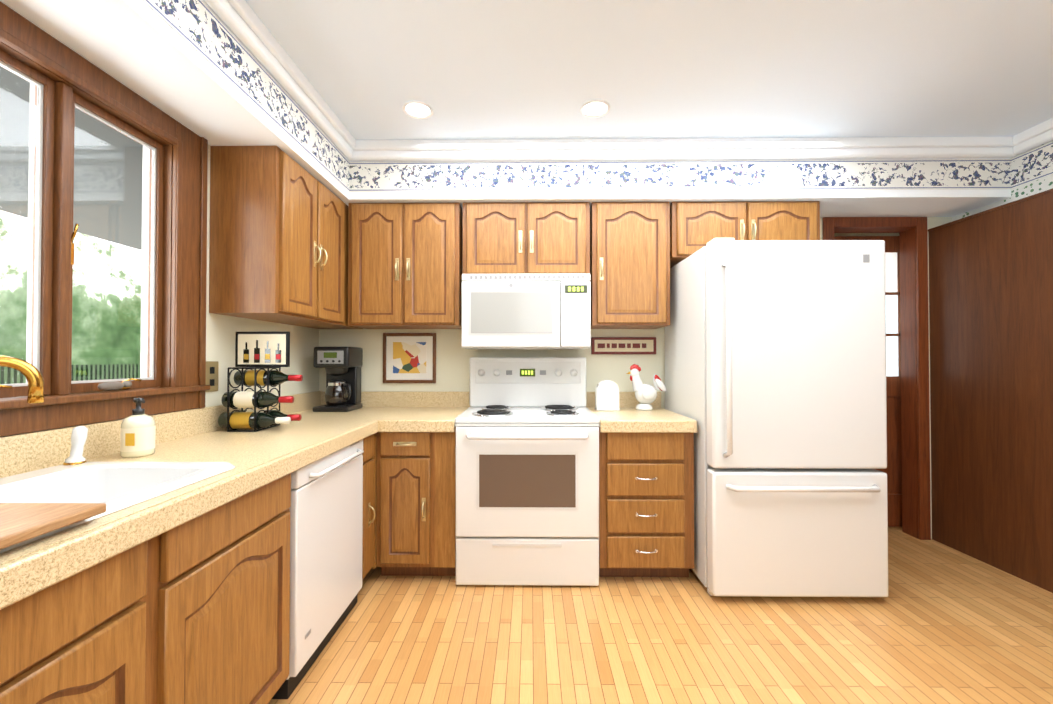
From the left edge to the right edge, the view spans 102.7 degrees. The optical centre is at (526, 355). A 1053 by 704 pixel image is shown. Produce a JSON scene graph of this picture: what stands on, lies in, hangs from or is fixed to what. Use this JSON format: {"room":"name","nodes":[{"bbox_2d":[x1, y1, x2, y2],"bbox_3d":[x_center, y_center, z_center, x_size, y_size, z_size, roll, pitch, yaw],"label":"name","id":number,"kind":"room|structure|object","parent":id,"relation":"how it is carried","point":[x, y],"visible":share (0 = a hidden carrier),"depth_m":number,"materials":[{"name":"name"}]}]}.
{"room":"kitchen","nodes":[
{"label":"kitchen","id":0,"kind":"room"},
{"bbox_2d":[0,0,351,205],"bbox_3d":[-1.260,-1.120,0.602,0.350,0.326,4.560,0,-1,1],"label":"soffit","id":1,"kind":"structure","parent":0,"point":[141,48],"depth_m":1.40,"materials":[{"name":"white paint"}]},
{"bbox_2d":[142,0,349,191],"bbox_3d":[-1.085,-1.094,0.425,0.003,0.180,4.210,0,-1,1],"label":"wallpaper border","id":2,"kind":"structure","parent":1,"relation":"attached to","point":[199,27],"depth_m":1.62,"materials":[{"name":"paper"}]},
{"bbox_2d":[205,144,319,406],"bbox_3d":[-1.494,-0.040,0.652,0.120,2.486,4.680,0,-1,1],"label":"wall","id":3,"kind":"structure","parent":0,"point":[221,330],"depth_m":2.10,"materials":[{"name":"beige paint"}]},
{"bbox_2d":[0,2,209,436],"bbox_3d":[-1.468,-0.367,0.929,0.163,1.168,1.834,0,-1,1],"label":"casement window","id":4,"kind":"structure","parent":3,"relation":"in","point":[63,79],"depth_m":1.40,"materials":[{"name":"brown wood"}]},
{"bbox_2d":[97,381,131,390],"bbox_3d":[-1.404,0.105,1.437,0.032,0.032,0.115,0,-1,1],"label":"window crank","id":5,"kind":"object","parent":4,"relation":"on","point":[109,386],"visible":1,"depth_m":1.42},
{"bbox_2d":[205,361,218,391],"bbox_3d":[-1.416,0.096,1.895,0.006,0.135,0.080,0,-1,1],"label":"electrical outlet plate","id":6,"kind":"object","parent":3,"relation":"attached to","point":[212,374],"visible":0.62,"depth_m":1.90,"materials":[{"name":"beige plastic"}]},
{"bbox_2d":[209,146,320,321],"bbox_3d":[-1.259,-0.562,2.055,0.318,0.750,0.338,0,-1,1],"label":"upper cabinet","id":7,"kind":"object","parent":3,"relation":"attached to","point":[292,242],"depth_m":1.89,"materials":[{"name":"brown wood"}]},
{"bbox_2d":[274,184,348,325],"bbox_3d":[-1.256,-0.558,2.392,0.318,0.750,0.337,0,-1,1],"label":"upper cabinet","id":8,"kind":"object","parent":3,"relation":"attached to","point":[334,212],"depth_m":2.42,"materials":[{"name":"brown wood"}]},
{"bbox_2d":[319,217,951,538],"bbox_3d":[0.789,-0.013,2.909,4.400,2.486,0.120,0,-1,1],"label":"wall","id":9,"kind":"structure","parent":0,"point":[453,356],"depth_m":2.86,"materials":[{"name":"beige paint"}]},
{"bbox_2d":[302,326,344,328],"bbox_3d":[-1.262,-0.555,2.718,0.298,0.750,0.313,0,-1,1],"label":"upper cabinet","id":10,"kind":"object","parent":9,"relation":"attached to","point":[316,327],"depth_m":2.73,"materials":[{"name":"brown wood"}]},
{"bbox_2d":[345,203,404,328],"bbox_3d":[-0.918,-0.555,2.712,0.340,0.750,0.318,0,-1,1],"label":"upper cabinet","id":11,"kind":"object","parent":9,"relation":"attached to","point":[376,230],"depth_m":2.55,"materials":[{"name":"brown wood"}]},
{"bbox_2d":[383,333,435,382],"bbox_3d":[-0.792,0.019,2.853,0.360,0.340,0.020,0,-1,1],"label":"picture frame","id":12,"kind":"object","parent":9,"relation":"attached to","point":[409,357],"visible":1,"depth_m":2.85,"materials":[{"name":"brown wood"}]},
{"bbox_2d":[405,203,461,328],"bbox_3d":[-0.578,-0.555,2.708,0.340,0.750,0.318,0,-1,1],"label":"upper cabinet","id":13,"kind":"object","parent":9,"relation":"attached to","point":[433,284],"depth_m":2.55,"materials":[{"name":"brown wood"}]},
{"bbox_2d":[461,202,528,281],"bbox_3d":[-0.194,-0.705,2.706,0.388,0.450,0.318,0,-1,1],"label":"upper cabinet","id":14,"kind":"object","parent":9,"relation":"attached to","point":[494,235],"depth_m":2.55,"materials":[{"name":"brown wood"}]},
{"bbox_2d":[461,274,590,349],"bbox_3d":[-0.001,-0.257,2.658,0.758,0.439,0.398,0,-1,1],"label":"over-the-range microwave","id":15,"kind":"object","parent":14,"relation":"attached to","point":[525,311],"visible":1,"depth_m":2.46,"materials":[{"name":"white plastic"}]},
{"bbox_2d":[529,202,592,277],"bbox_3d":[0.193,-0.705,2.702,0.387,0.450,0.318,0,-1,1],"label":"upper cabinet","id":16,"kind":"object","parent":9,"relation":"attached to","point":[560,233],"depth_m":2.54,"materials":[{"name":"brown wood"}]},
{"bbox_2d":[591,337,655,353],"bbox_3d":[0.655,-0.063,2.840,0.435,0.115,0.018,0,-1,1],"label":"sign","id":17,"kind":"object","parent":9,"relation":"attached to","point":[623,345],"visible":1,"depth_m":2.83,"materials":[{"name":"red"}]},
{"bbox_2d":[590,202,672,328],"bbox_3d":[0.637,-0.555,2.696,0.470,0.750,0.318,0,-1,1],"label":"upper cabinet","id":18,"kind":"object","parent":9,"relation":"attached to","point":[633,241],"depth_m":2.54,"materials":[{"name":"brown wood"}]},
{"bbox_2d":[673,201,752,265],"bbox_3d":[1.109,-0.761,2.694,0.445,0.337,0.318,0,-1,1],"label":"upper cabinet","id":19,"kind":"object","parent":9,"relation":"attached to","point":[695,224],"depth_m":2.54,"materials":[{"name":"brown wood"}]},
{"bbox_2d":[753,201,819,239],"bbox_3d":[1.554,-0.761,2.689,0.445,0.337,0.318,0,-1,1],"label":"upper cabinet","id":20,"kind":"object","parent":9,"relation":"attached to","point":[772,220],"depth_m":2.53,"materials":[{"name":"brown wood"}]},
{"bbox_2d":[834,236,901,526],"bbox_3d":[2.570,0.182,3.001,0.840,2.074,0.100,0,-1,1],"label":"back door","id":21,"kind":"structure","parent":9,"relation":"in","point":[893,470],"depth_m":3.02,"materials":[{"name":"brown wood"}]},
{"bbox_2d":[822,217,930,539],"bbox_3d":[2.344,0.151,2.881,0.690,2.158,0.136,0,-1,1],"label":"door frame","id":22,"kind":"structure","parent":9,"relation":"attached to","point":[915,417],"depth_m":2.83,"materials":[{"name":"brown wood"}]},
{"bbox_2d":[245,0,1052,139],"bbox_3d":[0.712,-1.326,1.235,4.880,0.100,6.060,0,-1,1],"label":"ceiling","id":23,"kind":"structure","parent":0,"point":[505,69],"depth_m":1.84,"materials":[{"name":"white paint"}]},
{"bbox_2d":[402,101,432,118],"bbox_3d":[-0.559,-1.260,2.167,0.156,0.008,0.156,0,-1,1],"label":"recessed light","id":24,"kind":"object","parent":23,"relation":"in","point":[418,109],"visible":1,"depth_m":2.16,"materials":[{"name":"white paint"}]},
{"bbox_2d":[580,99,610,117],"bbox_3d":[0.351,-1.260,2.158,0.156,0.008,0.156,0,-1,1],"label":"recessed light","id":25,"kind":"object","parent":23,"relation":"in","point":[596,108],"visible":1,"depth_m":2.15,"materials":[{"name":"white paint"}]},
{"bbox_2d":[268,527,1052,703],"bbox_3d":[0.712,1.260,1.204,4.880,0.100,6.060,0,-1,1],"label":"floor","id":26,"kind":"structure","parent":0,"point":[941,623],"depth_m":1.78,"materials":[{"name":"brown wood"}]},
{"bbox_2d":[256,435,371,586],"bbox_3d":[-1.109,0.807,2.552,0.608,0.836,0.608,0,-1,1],"label":"base cabinet","id":27,"kind":"object","parent":26,"relation":"on","point":[273,499],"depth_m":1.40,"materials":[{"name":"brown wood"}]},
{"bbox_2d":[0,391,399,609],"bbox_3d":[-1.100,0.305,0.833,0.660,0.174,4.058,0,-1,1],"label":"countertop","id":28,"kind":"structure","parent":27,"relation":"on","point":[258,459],"depth_m":1.27,"materials":[{"name":"laminate"}]},
{"bbox_2d":[0,356,43,402],"bbox_3d":[-1.246,0.156,0.856,0.205,0.312,0.298,0,-1,1],"label":"faucet","id":29,"kind":"object","parent":28,"relation":"on","point":[31,373],"visible":1,"depth_m":0.98,"materials":[{"name":"gold metal"}]},
{"bbox_2d":[0,462,234,552],"bbox_3d":[-1.112,0.401,0.833,0.504,0.176,0.864,0,-1,1],"label":"sink","id":30,"kind":"object","parent":28,"relation":"in","point":[114,486],"visible":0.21,"depth_m":1.17,"materials":[{"name":"white ceramic"}]},
{"bbox_2d":[0,503,105,549],"bbox_3d":[-1.059,0.300,0.634,0.450,0.019,0.410,0,-1,1],"label":"cutting board","id":31,"kind":"object","parent":30,"relation":"on","point":[20,522],"visible":0.91,"depth_m":0.77,"materials":[{"name":"brown wood"}]},
{"bbox_2d":[63,426,87,464],"bbox_3d":[-1.322,0.264,1.235,0.049,0.110,0.048,0,-1,1],"label":"sprayer","id":32,"kind":"object","parent":30,"relation":"on","point":[79,434],"visible":1,"depth_m":1.23,"materials":[{"name":"white plastic"}]},
{"bbox_2d":[120,397,155,457],"bbox_3d":[-1.296,0.237,1.406,0.087,0.192,0.089,0,-1,1],"label":"soap bottle","id":33,"kind":"object","parent":28,"relation":"on","point":[137,432],"visible":1,"depth_m":1.38,"materials":[{"name":"beige plastic"}]},
{"bbox_2d":[218,332,302,431],"bbox_3d":[-1.218,0.115,1.958,0.315,0.450,0.189,0,-1,1],"label":"wine rack","id":34,"kind":"object","parent":28,"relation":"on","point":[261,351],"visible":1,"depth_m":1.96,"materials":[{"name":"black metal"}]},
{"bbox_2d":[313,347,362,411],"bbox_3d":[-1.199,0.149,2.690,0.220,0.400,0.235,0,-1,1],"label":"coffee maker","id":35,"kind":"object","parent":28,"relation":"on","point":[342,366],"visible":1,"depth_m":2.61,"materials":[{"name":"black plastic"}]},
{"bbox_2d":[272,439,363,698],"bbox_3d":[-1.088,0.798,1.788,0.629,0.833,0.596,0,-1,1],"label":"dishwasher","id":36,"kind":"object","parent":26,"relation":"on","point":[326,521],"visible":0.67,"depth_m":1.68,"materials":[{"name":"white metal"}]},
{"bbox_2d":[372,427,455,575],"bbox_3d":[-0.646,0.807,2.548,0.313,0.836,0.608,0,-1,1],"label":"base cabinet","id":37,"kind":"object","parent":26,"relation":"on","point":[414,473],"depth_m":2.25,"materials":[{"name":"brown wood"}]},
{"bbox_2d":[384,391,469,431],"bbox_3d":[-0.566,0.327,2.538,0.374,0.169,0.638,0,-1,1],"label":"countertop","id":38,"kind":"structure","parent":37,"relation":"on","point":[409,411],"depth_m":2.66,"materials":[{"name":"stone"}]},
{"bbox_2d":[455,357,599,585],"bbox_3d":[0.007,0.617,2.492,0.770,1.214,0.679,0,-1,1],"label":"range","id":39,"kind":"object","parent":26,"relation":"on","point":[527,470],"visible":1,"depth_m":2.21,"materials":[{"name":"white metal"}]},
{"bbox_2d":[599,427,693,576],"bbox_3d":[0.645,0.807,2.535,0.504,0.836,0.608,0,-1,1],"label":"base cabinet","id":40,"kind":"object","parent":26,"relation":"on","point":[646,480],"depth_m":2.23,"materials":[{"name":"brown wood"}]},
{"bbox_2d":[586,392,696,432],"bbox_3d":[0.646,0.327,2.527,0.507,0.169,0.633,0,-1,1],"label":"countertop","id":41,"kind":"structure","parent":40,"relation":"on","point":[629,419],"depth_m":2.26,"materials":[{"name":"laminate"}]},
{"bbox_2d":[595,380,619,410],"bbox_3d":[0.511,0.253,2.669,0.150,0.190,0.070,0,-1,1],"label":"napkin holder","id":42,"kind":"object","parent":41,"relation":"on","point":[606,395],"visible":1,"depth_m":2.64,"materials":[{"name":"white"}]},
{"bbox_2d":[626,364,665,410],"bbox_3d":[0.761,0.202,2.685,0.255,0.293,0.113,0,-1,1],"label":"rooster","id":43,"kind":"object","parent":41,"relation":"on","point":[645,395],"visible":1,"depth_m":2.66,"materials":[{"name":"white ceramic"}]},
{"bbox_2d":[665,238,888,596],"bbox_3d":[1.346,0.321,2.408,0.855,1.804,0.803,0,-1,1],"label":"refrigerator","id":44,"kind":"object","parent":26,"relation":"on","point":[775,368],"visible":0.9,"depth_m":2.07,"materials":[{"name":"white painted metal"}]},
{"bbox_2d":[348,158,1010,217],"bbox_3d":[0.906,-1.096,2.686,3.920,0.326,0.350,0,-1,1],"label":"soffit","id":45,"kind":"structure","parent":0,"point":[833,203],"depth_m":2.52,"materials":[{"name":"white paint"}]},
{"bbox_2d":[204,0,359,160],"bbox_3d":[-1.050,-1.235,0.425,0.067,0.101,4.207,0,-1,1],"label":"crown molding","id":46,"kind":"structure","parent":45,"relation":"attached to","point":[241,20],"depth_m":1.76,"materials":[{"name":"white paint"}]},
{"bbox_2d":[834,233,898,235],"bbox_3d":[2.581,-0.011,3.103,2.180,2.486,0.095,0,-1,1],"label":"door frame","id":47,"kind":"structure","parent":0,"point":[866,234],"depth_m":3.07,"materials":[{"name":"brown wood"}]},
{"bbox_2d":[952,140,1052,220],"bbox_3d":[2.905,-0.041,0.548,0.120,2.486,4.560,0,-1,1],"label":"wall","id":48,"kind":"structure","parent":0,"point":[1033,188],"depth_m":2.43,"materials":[{"name":"paint"}]},
{"bbox_2d":[350,159,1009,191],"bbox_3d":[0.900,-1.070,2.508,3.870,0.180,0.003,0,-1,1],"label":"wallpaper border","id":49,"kind":"structure","parent":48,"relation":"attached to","point":[878,174],"depth_m":2.51,"materials":[{"name":"paper"}]},
{"bbox_2d":[356,135,1015,160],"bbox_3d":[0.902,-1.211,2.472,3.750,0.101,0.075,0,-1,1],"label":"crown molding","id":50,"kind":"structure","parent":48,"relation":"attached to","point":[827,147],"depth_m":2.46,"materials":[{"name":"white paint"}]},
{"bbox_2d":[928,189,1052,592],"bbox_3d":[2.764,0.168,0.796,0.165,2.075,4.058,0,-1,1],"label":"wall","id":51,"kind":"structure","parent":48,"relation":"attached to","point":[991,327],"depth_m":2.43,"materials":[{"name":"brown wood"}]},
{"bbox_2d":[1004,118,1052,157],"bbox_3d":[2.806,-1.235,0.386,0.067,0.101,4.207,0,-1,1],"label":"crown molding","id":52,"kind":"structure","parent":48,"relation":"attached to","point":[1042,133],"depth_m":2.33,"materials":[{"name":"white paint"}]},
{"bbox_2d":[1010,141,1052,188],"bbox_3d":[2.842,-1.095,0.386,0.003,0.180,4.210,0,-1,1],"label":"trim","id":53,"kind":"structure","parent":48,"relation":"attached to","point":[1035,164],"depth_m":2.39,"materials":[{"name":"paper"}]},
{"label":"outside","id":54,"kind":"structure","parent":0,"visible":0},
{"bbox_2d":[0,66,142,383],"bbox_3d":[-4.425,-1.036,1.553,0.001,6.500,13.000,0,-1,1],"label":"window glass","id":55,"kind":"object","parent":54,"point":[14,221],"depth_m":4.25,"materials":[{"name":"clear glass"}]}
]}

